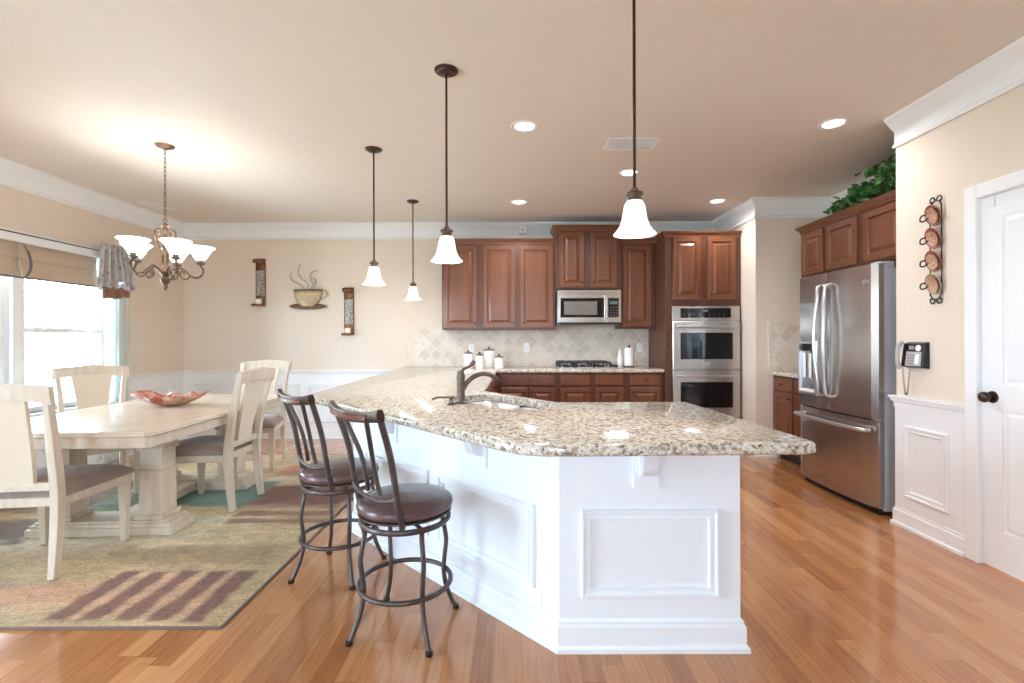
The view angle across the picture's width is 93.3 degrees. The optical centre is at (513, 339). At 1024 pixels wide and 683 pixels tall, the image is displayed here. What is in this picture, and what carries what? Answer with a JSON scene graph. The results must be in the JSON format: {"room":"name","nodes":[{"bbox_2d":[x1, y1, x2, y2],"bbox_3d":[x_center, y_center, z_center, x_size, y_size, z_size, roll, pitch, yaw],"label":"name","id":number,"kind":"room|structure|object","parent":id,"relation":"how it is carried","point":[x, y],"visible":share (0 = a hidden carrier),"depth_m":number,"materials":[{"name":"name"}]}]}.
{"room":"kitchen","nodes":[
{"label":"kitchen","id":0,"kind":"room"},
{"bbox_2d":[0,184,182,411],"bbox_3d":[-4.295,-0.109,1.585,0.150,2.740,9.170,0,0,0],"label":"wall","id":1,"kind":"structure","parent":0,"point":[156,314],"depth_m":5.40,"materials":[{"name":"paint"}]},
{"bbox_2d":[0,276,3,382],"bbox_3d":[-4.305,-0.099,3.600,0.050,1.480,0.920,0,0,0],"label":"window","id":2,"kind":"structure","parent":1,"relation":"in","point":[1,277],"depth_m":4.04,"materials":[{"name":"white glass"}]},
{"bbox_2d":[0,239,21,277],"bbox_3d":[-4.172,-0.672,3.600,0.040,0.302,0.960,0,0,0],"label":"roman shade","id":3,"kind":"object","parent":1,"relation":"attached to","point":[9,259],"visible":1,"depth_m":4.00,"materials":[{"name":"grey fabric"}]},
{"bbox_2d":[4,255,24,383],"bbox_3d":[-4.274,-0.099,4.110,0.132,1.480,0.100,0,0,0],"label":"trim","id":4,"kind":"structure","parent":1,"relation":"attached to","point":[14,288],"depth_m":4.07,"materials":[{"name":"white paint"}]},
{"bbox_2d":[0,227,99,249],"bbox_3d":[-4.215,-0.134,4.100,0.030,1.590,2.100,0,0,0],"label":"trim","id":5,"kind":"structure","parent":1,"relation":"attached to","point":[4,228],"depth_m":4.36,"materials":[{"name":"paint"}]},
{"bbox_2d":[0,229,99,257],"bbox_3d":[-4.175,-0.863,4.075,0.054,0.078,2.250,0,0,0],"label":"headrail","id":6,"kind":"object","parent":1,"relation":"attached to","point":[8,235],"visible":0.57,"depth_m":4.30,"materials":[{"name":"white paint"}]},
{"bbox_2d":[24,245,32,277],"bbox_3d":[-4.134,-0.663,4.114,0.015,0.277,0.062,0,0,14],"label":"tie","id":7,"kind":"object","parent":6,"relation":"hanging from","point":[27,250],"visible":1,"depth_m":4.12,"materials":[{"name":"grey fabric"}]},
{"bbox_2d":[97,243,134,299],"bbox_3d":[-4.074,-0.684,4.960,0.120,0.560,0.444,0,0,0],"label":"curtain valance","id":8,"kind":"object","parent":6,"relation":"hanging from","point":[115,275],"visible":0.99,"depth_m":4.91,"materials":[{"name":"grey fabric"}]},
{"bbox_2d":[102,293,131,463],"bbox_3d":[-4.157,0.182,5.062,0.031,2.133,0.375,0,0,0],"label":"sheer curtain","id":9,"kind":"object","parent":6,"relation":"hanging from","point":[116,311],"visible":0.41,"depth_m":5.06,"materials":[{"name":"white fabric"}]},
{"bbox_2d":[25,258,103,411],"bbox_3d":[-4.305,-0.099,4.610,0.050,1.480,0.900,0,0,0],"label":"window","id":10,"kind":"structure","parent":1,"relation":"in","point":[99,331],"depth_m":5.00,"materials":[{"name":"white paint"}]},
{"bbox_2d":[18,243,98,287],"bbox_3d":[-4.172,-0.672,4.470,0.040,0.302,0.760,0,0,0],"label":"roman shade","id":11,"kind":"object","parent":10,"relation":"attached to","point":[49,265],"visible":0.97,"depth_m":4.43,"materials":[{"name":"grey fabric"}]},
{"bbox_2d":[30,401,119,417],"bbox_3d":[-4.243,0.656,4.100,0.190,0.030,2.120,0,0,0],"label":"trim","id":12,"kind":"structure","parent":1,"relation":"attached to","point":[38,413],"depth_m":4.39,"materials":[{"name":"white paint"}]},
{"bbox_2d":[39,429,353,468],"bbox_3d":[-2.627,1.194,3.785,3.180,0.126,4.770,0,0,0],"label":"baseboard","id":13,"kind":"structure","parent":1,"relation":"attached to","point":[329,433],"depth_m":6.15,"materials":[{"name":"white paint"}]},
{"bbox_2d":[35,376,370,468],"bbox_3d":[-2.648,0.842,3.785,3.140,0.830,4.770,0,0,0],"label":"wainscoting","id":14,"kind":"structure","parent":1,"relation":"attached to","point":[182,385],"depth_m":6.17,"materials":[{"name":"white paint"}]},
{"bbox_2d":[183,239,614,392],"bbox_3d":[-0.875,-0.118,6.245,6.990,2.740,0.150,0,0,0],"label":"wall","id":15,"kind":"structure","parent":0,"point":[222,330],"depth_m":6.17,"materials":[{"name":"paint"}]},
{"bbox_2d":[131,384,349,421],"bbox_3d":[-2.735,0.802,5.707,2.954,0.490,0.914,0,0,0],"label":"trim","id":16,"kind":"structure","parent":15,"relation":"attached to","point":[168,388],"depth_m":6.15,"materials":[{"name":"white paint"}]},
{"bbox_2d":[251,259,265,305],"bbox_3d":[-3.227,-0.731,6.108,0.124,0.611,0.114,0,0,0],"label":"candle sconce","id":17,"kind":"object","parent":15,"relation":"attached to","point":[260,300],"visible":1,"depth_m":6.15,"materials":[{"name":"brown wood"}]},
{"bbox_2d":[130,370,391,382],"bbox_3d":[-2.609,0.426,5.660,3.220,0.082,1.020,0,0,0],"label":"trim","id":18,"kind":"structure","parent":15,"relation":"attached to","point":[185,373],"depth_m":6.15,"materials":[{"name":"white paint"}]},
{"bbox_2d":[289,262,326,309],"bbox_3d":[-2.617,-0.689,6.131,0.480,0.602,0.075,0,0,0],"label":"wall art","id":19,"kind":"object","parent":15,"relation":"attached to","point":[307,299],"visible":1,"depth_m":6.13,"materials":[{"name":"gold metal"}]},
{"bbox_2d":[294,290,322,306],"bbox_3d":[-2.621,-0.528,6.134,0.364,0.210,0.063,0,0,0],"label":"cup","id":20,"kind":"object","parent":19,"relation":"on","point":[304,298],"depth_m":6.11,"materials":[{"name":"beige ceramic"}]},
{"bbox_2d":[341,287,353,334],"bbox_3d":[-2.101,-0.363,6.108,0.124,0.611,0.114,0,0,0],"label":"candle sconce","id":21,"kind":"object","parent":15,"relation":"attached to","point":[348,291],"visible":1,"depth_m":6.15,"materials":[{"name":"brown wood"}]},
{"bbox_2d":[405,329,410,365],"bbox_3d":[-1.347,0.098,6.157,0.075,0.476,0.004,0,0,0],"label":"trim","id":22,"kind":"structure","parent":15,"relation":"attached to","point":[407,331],"depth_m":6.16,"materials":[{"name":"stone"}]},
{"bbox_2d":[438,238,479,329],"bbox_3d":[-0.662,-0.671,5.981,0.500,1.094,0.375,0,0,0],"label":"upper cabinet","id":23,"kind":"object","parent":15,"relation":"attached to","point":[460,281],"visible":0.82,"depth_m":5.82,"materials":[{"name":"brown wood"}]},
{"bbox_2d":[480,238,554,329],"bbox_3d":[0.043,-0.673,5.981,0.910,1.094,0.375,0,0,0],"label":"upper cabinet","id":24,"kind":"object","parent":15,"relation":"attached to","point":[517,275],"visible":1,"depth_m":5.82,"materials":[{"name":"brown wood"}]},
{"bbox_2d":[519,226,526,234],"bbox_3d":[0.109,-1.385,6.112,0.100,0.090,0.076,0,0,0],"label":"wall sensor","id":25,"kind":"object","parent":15,"relation":"attached to","point":[522,229],"visible":1,"depth_m":6.08,"materials":[{"name":"white plastic"}]},
{"bbox_2d":[405,328,647,366],"bbox_3d":[0.165,0.092,6.164,3.100,0.485,0.012,0,0,0],"label":"backsplash","id":26,"kind":"structure","parent":15,"relation":"attached to","point":[430,347],"depth_m":6.16,"materials":[{"name":"tile"}]},
{"bbox_2d":[524,343,529,351],"bbox_3d":[0.166,0.095,6.152,0.074,0.116,0.011,0,0,0],"label":"wall switch","id":27,"kind":"object","parent":15,"relation":"attached to","point":[526,345],"visible":1,"depth_m":6.15,"materials":[{"name":"white plastic"}]},
{"bbox_2d":[550,225,620,291],"bbox_3d":[0.890,-0.990,5.962,0.865,0.765,0.415,0,0,0],"label":"upper cabinet","id":28,"kind":"object","parent":15,"relation":"attached to","point":[587,257],"visible":0.85,"depth_m":5.78,"materials":[{"name":"brown wood"}]},
{"bbox_2d":[555,290,620,325],"bbox_3d":[0.898,-0.389,5.931,0.757,0.410,0.468,0,0,0],"label":"microwave","id":29,"kind":"object","parent":28,"relation":"attached to","point":[572,307],"visible":1,"depth_m":5.75,"materials":[{"name":"silver metal"}]},
{"bbox_2d":[615,238,655,328],"bbox_3d":[1.496,-0.681,5.981,0.425,1.086,0.375,0,0,0],"label":"upper cabinet","id":30,"kind":"object","parent":15,"relation":"attached to","point":[637,289],"visible":0.97,"depth_m":5.82,"materials":[{"name":"brown wood"}]},
{"bbox_2d":[637,343,642,351],"bbox_3d":[1.605,0.091,6.153,0.074,0.116,0.009,0,0,0],"label":"wall outlet","id":31,"kind":"object","parent":15,"relation":"attached to","point":[639,345],"visible":1,"depth_m":6.15,"materials":[{"name":"white plastic"}]},
{"bbox_2d":[0,0,1023,222],"bbox_3d":[-0.389,-1.549,1.585,7.970,0.120,9.470,0,0,0],"label":"ceiling","id":32,"kind":"structure","parent":0,"point":[270,110],"depth_m":2.97,"materials":[{"name":"paint"}]},
{"bbox_2d":[136,201,175,210],"bbox_3d":[-3.939,-1.476,5.330,0.190,0.008,0.340,0,0,0],"label":"ceiling vent","id":33,"kind":"object","parent":32,"relation":"in","point":[152,204],"visible":0.99,"depth_m":5.30,"materials":[{"name":"white metal"}]},
{"bbox_2d":[115,142,214,290],"bbox_3d":[-2.682,-0.928,3.692,0.617,1.110,0.633,0,0,0],"label":"chandelier","id":34,"kind":"object","parent":32,"relation":"hanging from","point":[174,248],"visible":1,"depth_m":3.67,"materials":[{"name":"white glass"}]},
{"bbox_2d":[363,146,384,285],"bbox_3d":[-1.093,-0.960,3.770,0.172,1.054,0.172,0,0,0],"label":"pendant light","id":35,"kind":"object","parent":32,"relation":"hanging from","point":[373,278],"visible":1,"depth_m":3.75,"materials":[{"name":"white glass"}]},
{"bbox_2d":[405,199,420,299],"bbox_3d":[-1.083,-0.960,5.180,0.172,1.054,0.172,0,0,0],"label":"pendant light","id":36,"kind":"object","parent":32,"relation":"hanging from","point":[413,293],"visible":1,"depth_m":5.17,"materials":[{"name":"white glass"}]},
{"bbox_2d":[431,64,461,263],"bbox_3d":[-0.372,-0.962,2.670,0.172,1.054,0.172,0,0,0],"label":"pendant light","id":37,"kind":"object","parent":32,"relation":"hanging from","point":[446,253],"visible":1,"depth_m":2.66,"materials":[{"name":"white glass"}]},
{"bbox_2d":[511,199,527,204],"bbox_3d":[0.056,-1.487,5.220,0.190,0.006,0.190,0,0,0],"label":"recessed light","id":38,"kind":"object","parent":32,"relation":"in","point":[518,201],"visible":1,"depth_m":5.22,"materials":[{"name":"white glass"}]},
{"bbox_2d":[511,120,537,131],"bbox_3d":[0.073,-1.487,3.370,0.190,0.006,0.190,0,0,0],"label":"recessed light","id":39,"kind":"object","parent":32,"relation":"in","point":[521,125],"visible":1,"depth_m":3.36,"materials":[{"name":"white glass"}]},
{"bbox_2d":[618,169,639,176],"bbox_3d":[1.026,-1.490,4.310,0.190,0.006,0.190,0,0,0],"label":"recessed light","id":40,"kind":"object","parent":32,"relation":"in","point":[627,172],"visible":0.82,"depth_m":4.30,"materials":[{"name":"white glass"}]},
{"bbox_2d":[603,137,660,150],"bbox_3d":[0.891,-1.488,3.675,0.390,0.008,0.230,0,0,0],"label":"ceiling vent","id":41,"kind":"object","parent":32,"relation":"in","point":[613,143],"visible":0.97,"depth_m":3.65,"materials":[{"name":"white metal"}]},
{"bbox_2d":[614,0,655,238],"bbox_3d":[0.497,-0.964,2.000,0.172,1.054,0.172,0,0,0],"label":"pendant light","id":42,"kind":"object","parent":32,"relation":"hanging from","point":[634,223],"visible":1,"depth_m":1.99,"materials":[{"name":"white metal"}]},
{"bbox_2d":[708,198,726,203],"bbox_3d":[2.186,-1.493,5.200,0.190,0.006,0.190,0,0,0],"label":"recessed light","id":43,"kind":"object","parent":32,"relation":"in","point":[719,200],"visible":1,"depth_m":5.20,"materials":[{"name":"white glass"}]},
{"bbox_2d":[817,117,849,129],"bbox_3d":[2.206,-1.493,3.340,0.190,0.006,0.190,0,0,0],"label":"recessed light","id":44,"kind":"object","parent":32,"relation":"in","point":[833,123],"visible":1,"depth_m":3.33,"materials":[{"name":"white glass"}]},
{"bbox_2d":[0,439,1023,682],"bbox_3d":[-0.382,1.311,1.585,7.970,0.120,9.470,0,0,0],"label":"floor","id":45,"kind":"structure","parent":0,"point":[832,590],"depth_m":2.08,"materials":[{"name":"brown wood"}]},
{"bbox_2d":[0,454,353,630],"bbox_3d":[-2.637,1.251,3.675,2.740,0.012,3.170,0,0,0],"label":"rug","id":46,"kind":"object","parent":45,"relation":"on","point":[200,576],"visible":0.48,"depth_m":2.71,"materials":[{"name":"beige carpet"}]},
{"bbox_2d":[0,382,134,579],"bbox_3d":[-2.603,0.723,2.687,0.518,1.034,0.660,0,0,-7],"label":"dining chair","id":47,"kind":"object","parent":46,"relation":"on","point":[50,488],"visible":1,"depth_m":2.50,"materials":[{"name":"beige wood"}]},
{"bbox_2d":[0,464,134,498],"bbox_3d":[-2.614,0.790,2.773,0.518,0.080,0.486,0,0,-7],"label":"seat cushion","id":48,"kind":"object","parent":47,"relation":"on","point":[79,479],"depth_m":2.74,"materials":[{"name":"beige fabric"}]},
{"bbox_2d":[52,364,139,493],"bbox_3d":[-3.415,0.725,3.950,0.660,1.034,0.518,0,0,44],"label":"dining chair","id":49,"kind":"object","parent":46,"relation":"on","point":[91,383],"visible":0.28,"depth_m":4.09,"materials":[{"name":"beige wood"}]},
{"bbox_2d":[24,394,289,537],"bbox_3d":[-2.658,0.880,3.640,1.150,0.730,1.930,0,0,-3],"label":"dining table","id":50,"kind":"object","parent":46,"relation":"on","point":[155,431],"visible":0.75,"depth_m":3.12,"materials":[{"name":"beige wood"}]},
{"bbox_2d":[131,390,211,405],"bbox_3d":[-2.699,0.455,3.802,0.593,0.118,0.318,0,0,-5],"label":"bowl","id":51,"kind":"object","parent":50,"relation":"on","point":[173,398],"visible":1,"depth_m":3.74,"materials":[{"name":"red glass"}]},
{"bbox_2d":[176,367,275,511],"bbox_3d":[-2.239,0.722,3.680,0.660,1.034,0.518,0,0,0],"label":"dining chair","id":52,"kind":"object","parent":46,"relation":"on","point":[201,450],"visible":0.91,"depth_m":3.59,"materials":[{"name":"beige wood"}]},
{"bbox_2d":[176,435,251,455],"bbox_3d":[-2.326,0.789,3.680,0.486,0.080,0.518,0,0,0],"label":"seat cushion","id":53,"kind":"object","parent":52,"relation":"on","point":[204,445],"depth_m":3.50,"materials":[{"name":"beige fabric"}]},
{"bbox_2d":[214,359,291,472],"bbox_3d":[-2.572,0.723,4.838,0.518,1.034,0.660,0,0,-10],"label":"dining chair","id":54,"kind":"object","parent":46,"relation":"on","point":[273,420],"visible":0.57,"depth_m":5.03,"materials":[{"name":"beige wood"}]},
{"bbox_2d":[214,414,283,429],"bbox_3d":[-2.557,0.789,4.752,0.518,0.080,0.486,0,0,-10],"label":"seat cushion","id":55,"kind":"object","parent":54,"relation":"on","point":[271,421],"depth_m":4.65,"materials":[{"name":"beige fabric"}]},
{"bbox_2d":[277,389,386,590],"bbox_3d":[-0.959,0.757,2.619,0.509,0.990,0.541,0,0,45],"label":"bar stool","id":56,"kind":"object","parent":45,"relation":"on","point":[332,473],"visible":0.91,"depth_m":2.48,"materials":[{"name":"grey metal"}]},
{"bbox_2d":[298,457,378,484],"bbox_3d":[-0.948,0.703,2.630,0.414,0.064,0.414,0,0,45],"label":"seat cushion","id":57,"kind":"object","parent":56,"relation":"on","point":[339,474],"depth_m":2.49,"materials":[{"name":"brown leather"}]},
{"bbox_2d":[328,400,458,657],"bbox_3d":[-0.487,0.756,2.109,0.509,0.990,0.541,0,0,45],"label":"bar stool","id":58,"kind":"object","parent":45,"relation":"on","point":[402,505],"visible":1,"depth_m":1.99,"materials":[{"name":"brown metal"}]},
{"bbox_2d":[356,483,452,522],"bbox_3d":[-0.476,0.701,2.120,0.414,0.064,0.414,0,0,45],"label":"seat cushion","id":59,"kind":"object","parent":58,"relation":"on","point":[421,502],"depth_m":2.00,"materials":[{"name":"brown leather"}]},
{"bbox_2d":[491,380,496,392],"bbox_3d":[-0.552,0.814,4.980,0.761,0.874,1.100,0,0,0],"label":"base cabinet","id":60,"kind":"object","parent":45,"relation":"on","point":[494,389],"visible":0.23,"depth_m":4.71,"materials":[{"name":"brown wood"}]},
{"bbox_2d":[498,373,557,401],"bbox_3d":[0.157,0.813,5.831,0.690,0.874,0.674,0,0,0],"label":"base cabinet","id":61,"kind":"object","parent":45,"relation":"on","point":[541,386],"visible":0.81,"depth_m":5.52,"materials":[{"name":"brown wood"}]},
{"bbox_2d":[352,421,750,653],"bbox_3d":[-0.556,0.815,3.761,1.488,0.874,4.661,0,0,-28],"label":"base cabinet","id":62,"kind":"object","parent":45,"relation":"on","point":[594,554],"visible":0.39,"depth_m":1.95,"materials":[{"name":"white paint"}]},
{"bbox_2d":[310,366,815,456],"bbox_3d":[0.155,0.355,3.849,3.108,0.040,4.615,0,0,0],"label":"countertop","id":63,"kind":"structure","parent":62,"relation":"on","point":[404,395],"depth_m":2.01,"materials":[{"name":"stone"}]},
{"bbox_2d":[432,396,455,405],"bbox_3d":[-0.363,0.312,2.492,0.122,0.048,0.043,0,0,-11],"label":"soap dispenser","id":64,"kind":"object","parent":63,"relation":"on","point":[451,402],"visible":1,"depth_m":2.49,"materials":[{"name":"brown metal"}]},
{"bbox_2d":[464,350,472,367],"bbox_3d":[-0.552,0.230,5.850,0.112,0.213,0.112,0,0,0],"label":"canister","id":65,"kind":"object","parent":63,"relation":"on","point":[468,356],"visible":0.85,"depth_m":5.80,"materials":[{"name":"white ceramic"}]},
{"bbox_2d":[455,360,500,403],"bbox_3d":[-0.191,0.221,2.598,0.260,0.228,0.064,0,0,-20],"label":"faucet","id":66,"kind":"object","parent":63,"relation":"on","point":[462,384],"visible":1,"depth_m":2.56,"materials":[{"name":"brown metal"}]},
{"bbox_2d":[476,352,482,367],"bbox_3d":[-0.412,0.240,5.780,0.092,0.193,0.092,0,0,0],"label":"canister","id":67,"kind":"object","parent":63,"relation":"on","point":[479,357],"visible":0.97,"depth_m":5.74,"materials":[{"name":"white ceramic"}]},
{"bbox_2d":[483,347,494,367],"bbox_3d":[-0.308,0.212,5.960,0.147,0.248,0.147,0,0,0],"label":"canister","id":68,"kind":"object","parent":63,"relation":"on","point":[488,354],"visible":0.98,"depth_m":5.90,"materials":[{"name":"white ceramic"}]},
{"bbox_2d":[494,354,503,367],"bbox_3d":[-0.179,0.252,5.800,0.112,0.168,0.112,0,0,0],"label":"canister","id":69,"kind":"object","parent":63,"relation":"on","point":[498,360],"visible":0.97,"depth_m":5.75,"materials":[{"name":"white ceramic"}]},
{"bbox_2d":[472,401,535,410],"bbox_3d":[-0.067,0.470,2.641,0.320,0.185,0.670,0,0,-38],"label":"sink","id":70,"kind":"object","parent":63,"relation":"in","point":[486,403],"visible":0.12,"depth_m":2.89,"materials":[{"name":"metal"}]},
{"bbox_2d":[472,401,519,408],"bbox_3d":[-0.172,0.470,2.775,0.320,0.185,0.330,0,0,-38],"label":"basin","id":71,"kind":"object","parent":70,"relation":"in","point":[487,403],"depth_m":2.93,"materials":[{"name":"metal"}]},
{"bbox_2d":[507,407,535,410],"bbox_3d":[0.042,0.469,2.501,0.320,0.185,0.316,0,0,-38],"label":"basin","id":72,"kind":"object","parent":70,"relation":"in","point":[514,408],"depth_m":2.69,"materials":[{"name":"metal"}]},
{"bbox_2d":[555,360,622,368],"bbox_3d":[0.893,0.294,5.865,0.745,0.076,0.490,0,0,0],"label":"cooktop","id":73,"kind":"object","parent":63,"relation":"in","point":[574,363],"visible":1,"depth_m":5.73,"materials":[{"name":"metal"}]},
{"bbox_2d":[617,350,622,366],"bbox_3d":[1.296,0.226,5.930,0.072,0.212,0.072,0,0,0],"label":"bottle","id":74,"kind":"object","parent":63,"relation":"on","point":[619,358],"visible":0.81,"depth_m":5.90,"materials":[{"name":"white ceramic"}]},
{"bbox_2d":[624,345,634,366],"bbox_3d":[1.404,0.194,5.900,0.130,0.275,0.130,0,0,0],"label":"paper towel holder","id":75,"kind":"object","parent":63,"relation":"on","point":[628,352],"visible":0.99,"depth_m":5.85,"materials":[{"name":"white paper"}]},
{"bbox_2d":[558,373,625,401],"bbox_3d":[0.895,0.811,5.831,0.785,0.874,0.674,0,0,0],"label":"base cabinet","id":76,"kind":"object","parent":45,"relation":"on","point":[572,387],"visible":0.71,"depth_m":5.52,"materials":[{"name":"brown wood"}]},
{"bbox_2d":[626,373,662,401],"bbox_3d":[1.500,0.809,5.831,0.425,0.874,0.674,0,0,0],"label":"base cabinet","id":77,"kind":"object","parent":45,"relation":"on","point":[640,387],"visible":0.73,"depth_m":5.52,"materials":[{"name":"brown wood"}]},
{"bbox_2d":[648,231,741,418],"bbox_3d":[2.119,0.009,5.796,0.894,2.470,0.745,0,0,0],"label":"tall cabinet","id":78,"kind":"object","parent":45,"relation":"on","point":[693,268],"visible":0.53,"depth_m":5.47,"materials":[{"name":"brown wood"}]},
{"bbox_2d":[671,306,739,417],"bbox_3d":[2.163,0.247,5.688,0.758,1.255,0.657,0,0,0],"label":"double oven","id":79,"kind":"object","parent":78,"relation":"in","point":[705,340],"visible":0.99,"depth_m":5.43,"materials":[{"name":"metal"}]},
{"bbox_2d":[773,375,801,465],"bbox_3d":[3.049,0.805,4.748,0.676,0.874,0.780,0,0,0],"label":"base cabinet","id":80,"kind":"object","parent":45,"relation":"on","point":[786,396],"visible":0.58,"depth_m":4.86,"materials":[{"name":"brown wood"}]},
{"bbox_2d":[770,371,797,377],"bbox_3d":[3.052,0.347,4.736,0.673,0.040,0.782,0,0,0],"label":"countertop","id":81,"kind":"structure","parent":80,"relation":"on","point":[794,374],"depth_m":4.88,"materials":[{"name":"stone"}]},
{"bbox_2d":[793,261,896,514],"bbox_3d":[2.880,0.343,3.872,0.885,1.800,0.932,0,0,0],"label":"refrigerator","id":82,"kind":"object","parent":45,"relation":"on","point":[847,343],"visible":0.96,"depth_m":3.63,"materials":[{"name":"metal"}]},
{"bbox_2d":[731,218,820,456],"bbox_3d":[3.055,-0.128,5.730,0.970,2.740,1.180,0,0,0],"label":"wall","id":83,"kind":"structure","parent":0,"point":[770,248],"depth_m":5.14,"materials":[{"name":"paint"}]},
{"bbox_2d":[751,455,776,457],"bbox_3d":[2.665,1.180,5.332,0.236,0.126,0.436,0,0,0],"label":"baseboard","id":84,"kind":"structure","parent":83,"relation":"attached to","point":[755,456],"depth_m":5.11,"materials":[{"name":"white paint"}]},
{"bbox_2d":[768,321,799,370],"bbox_3d":[3.045,0.065,5.134,0.690,0.525,0.012,0,0,0],"label":"backsplash","id":85,"kind":"structure","parent":83,"relation":"attached to","point":[785,338],"depth_m":5.13,"materials":[{"name":"tile"}]},
{"bbox_2d":[768,322,799,370],"bbox_3d":[3.045,0.064,5.127,0.689,0.520,0.004,0,0,0],"label":"trim","id":86,"kind":"structure","parent":83,"relation":"attached to","point":[771,324],"depth_m":5.13,"materials":[{"name":"stone"}]},
{"bbox_2d":[896,85,1023,404],"bbox_3d":[2.990,-0.128,0.138,0.800,2.740,6.275,0,0,0],"label":"wall","id":87,"kind":"structure","parent":0,"point":[984,144],"depth_m":2.91,"materials":[{"name":"paint"}]},
{"bbox_2d":[0,157,881,239],"bbox_3d":[-0.419,-1.389,1.585,7.610,0.200,9.170,0,0,0],"label":"trim","id":88,"kind":"structure","parent":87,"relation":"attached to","point":[14,175],"depth_m":6.09,"materials":[{"name":"white paint"}]},
{"bbox_2d":[821,189,895,272],"bbox_3d":[3.059,-0.838,3.853,0.654,0.490,0.905,0,0,0],"label":"upper cabinet","id":89,"kind":"object","parent":87,"relation":"attached to","point":[864,233],"visible":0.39,"depth_m":3.81,"materials":[{"name":"brown wood"}]},
{"bbox_2d":[823,152,895,214],"bbox_3d":[3.027,-1.330,3.929,0.540,0.490,0.930,0,0,0],"label":"leaf garland","id":90,"kind":"object","parent":89,"relation":"on","point":[885,178],"visible":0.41,"depth_m":3.91,"materials":[{"name":"green plant"}]},
{"bbox_2d":[895,340,929,394],"bbox_3d":[2.542,0.179,3.093,0.097,0.356,0.166,0,0,0],"label":"wall phone","id":91,"kind":"object","parent":87,"relation":"attached to","point":[915,354],"visible":1,"depth_m":3.08,"materials":[{"name":"black plastic"}]},
{"bbox_2d":[903,425,948,513],"bbox_3d":[2.577,0.798,3.033,0.018,0.470,0.322,0,0,0],"label":"trim","id":92,"kind":"structure","parent":87,"relation":"attached to","point":[907,430],"depth_m":3.02,"materials":[{"name":"white paint"}]},
{"bbox_2d":[888,395,964,418],"bbox_3d":[2.634,0.412,3.037,0.154,0.082,0.544,0,0,0],"label":"trim","id":93,"kind":"structure","parent":87,"relation":"attached to","point":[955,410],"depth_m":2.99,"materials":[{"name":"white paint"}]},
{"bbox_2d":[890,505,964,556],"bbox_3d":[2.640,1.180,3.033,0.146,0.126,0.536,0,0,0],"label":"baseboard","id":94,"kind":"structure","parent":87,"relation":"attached to","point":[953,541],"depth_m":2.99,"materials":[{"name":"white paint"}]},
{"bbox_2d":[895,407,964,534],"bbox_3d":[2.649,0.828,3.023,0.126,0.830,0.516,0,0,0],"label":"wainscoting","id":95,"kind":"structure","parent":87,"relation":"attached to","point":[926,458],"depth_m":3.00,"materials":[{"name":"white paint"}]},
{"bbox_2d":[919,195,941,303],"bbox_3d":[2.561,-0.549,2.964,0.054,0.660,0.133,0,0,0],"label":"rack","id":96,"kind":"object","parent":87,"relation":"attached to","point":[932,214],"visible":1,"depth_m":2.96,"materials":[{"name":"black metal"}]},
{"bbox_2d":[919,208,938,222],"bbox_3d":[2.555,-0.759,2.973,0.043,0.091,0.116,0,0,0],"label":"cup","id":97,"kind":"object","parent":96,"relation":"on","point":[931,215],"depth_m":2.97,"materials":[{"name":"brown ceramic"}]},
{"bbox_2d":[919,231,938,245],"bbox_3d":[2.556,-0.619,2.973,0.043,0.091,0.116,0,0,0],"label":"cup","id":98,"kind":"object","parent":96,"relation":"on","point":[931,238],"depth_m":2.97,"materials":[{"name":"brown ceramic"}]},
{"bbox_2d":[919,254,938,268],"bbox_3d":[2.556,-0.479,2.973,0.043,0.091,0.116,0,0,0],"label":"cup","id":99,"kind":"object","parent":96,"relation":"on","point":[931,260],"depth_m":2.97,"materials":[{"name":"brown ceramic"}]},
{"bbox_2d":[919,277,938,291],"bbox_3d":[2.556,-0.339,2.973,0.043,0.091,0.116,0,0,0],"label":"cup","id":100,"kind":"object","parent":96,"relation":"on","point":[931,283],"depth_m":2.97,"materials":[{"name":"brown ceramic"}]},
{"bbox_2d":[884,36,1023,148],"bbox_3d":[2.548,-1.397,0.140,0.076,0.200,6.279,0,0,0],"label":"trim","id":101,"kind":"structure","parent":87,"relation":"attached to","point":[1002,72],"depth_m":2.76,"materials":[{"name":"white paint"}]},
{"bbox_2d":[964,170,1023,562],"bbox_3d":[2.642,0.191,2.310,0.138,2.105,0.910,0,0,0],"label":"trim","id":102,"kind":"structure","parent":87,"relation":"attached to","point":[973,195],"depth_m":2.70,"materials":[{"name":"white paint"}]},
{"bbox_2d":[977,187,1023,581],"bbox_3d":[2.590,0.226,2.310,0.106,2.019,0.759,0,0,0],"label":"door","id":103,"kind":"structure","parent":87,"relation":"in","point":[1001,397],"depth_m":2.58,"materials":[{"name":"white paint"}]},
{"bbox_3d":[3.465,-0.129,4.147,0.150,2.740,1.985,0,0,0],"label":"wall","id":104,"kind":"structure","parent":0,"visible":0},
{"bbox_2d":[795,219,825,278],"bbox_3d":[3.062,-0.838,4.510,0.648,0.490,0.410,0,0,0],"label":"upper cabinet","id":105,"kind":"object","parent":104,"relation":"attached to","point":[813,234],"visible":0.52,"depth_m":4.46,"materials":[{"name":"brown wood"}]},
{"label":"outside","id":106,"kind":"structure","parent":0,"visible":0},
{"bbox_2d":[25,362,95,406],"bbox_3d":[0.005,1.850,0.000,80.000,0.200,80.000,0,0,0],"label":"ground","id":107,"kind":"structure","parent":106,"point":[67,386],"depth_m":22.40,"materials":[{"name":"white"}]},
{"bbox_2d":[25,279,95,405],"bbox_3d":[-7.612,-0.505,7.768,1.314,4.555,1.433,0,0,0],"label":"tree","id":108,"kind":"object","parent":107,"relation":"on","point":[38,376],"visible":0.37,"depth_m":7.71,"materials":[{"name":"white plant"}]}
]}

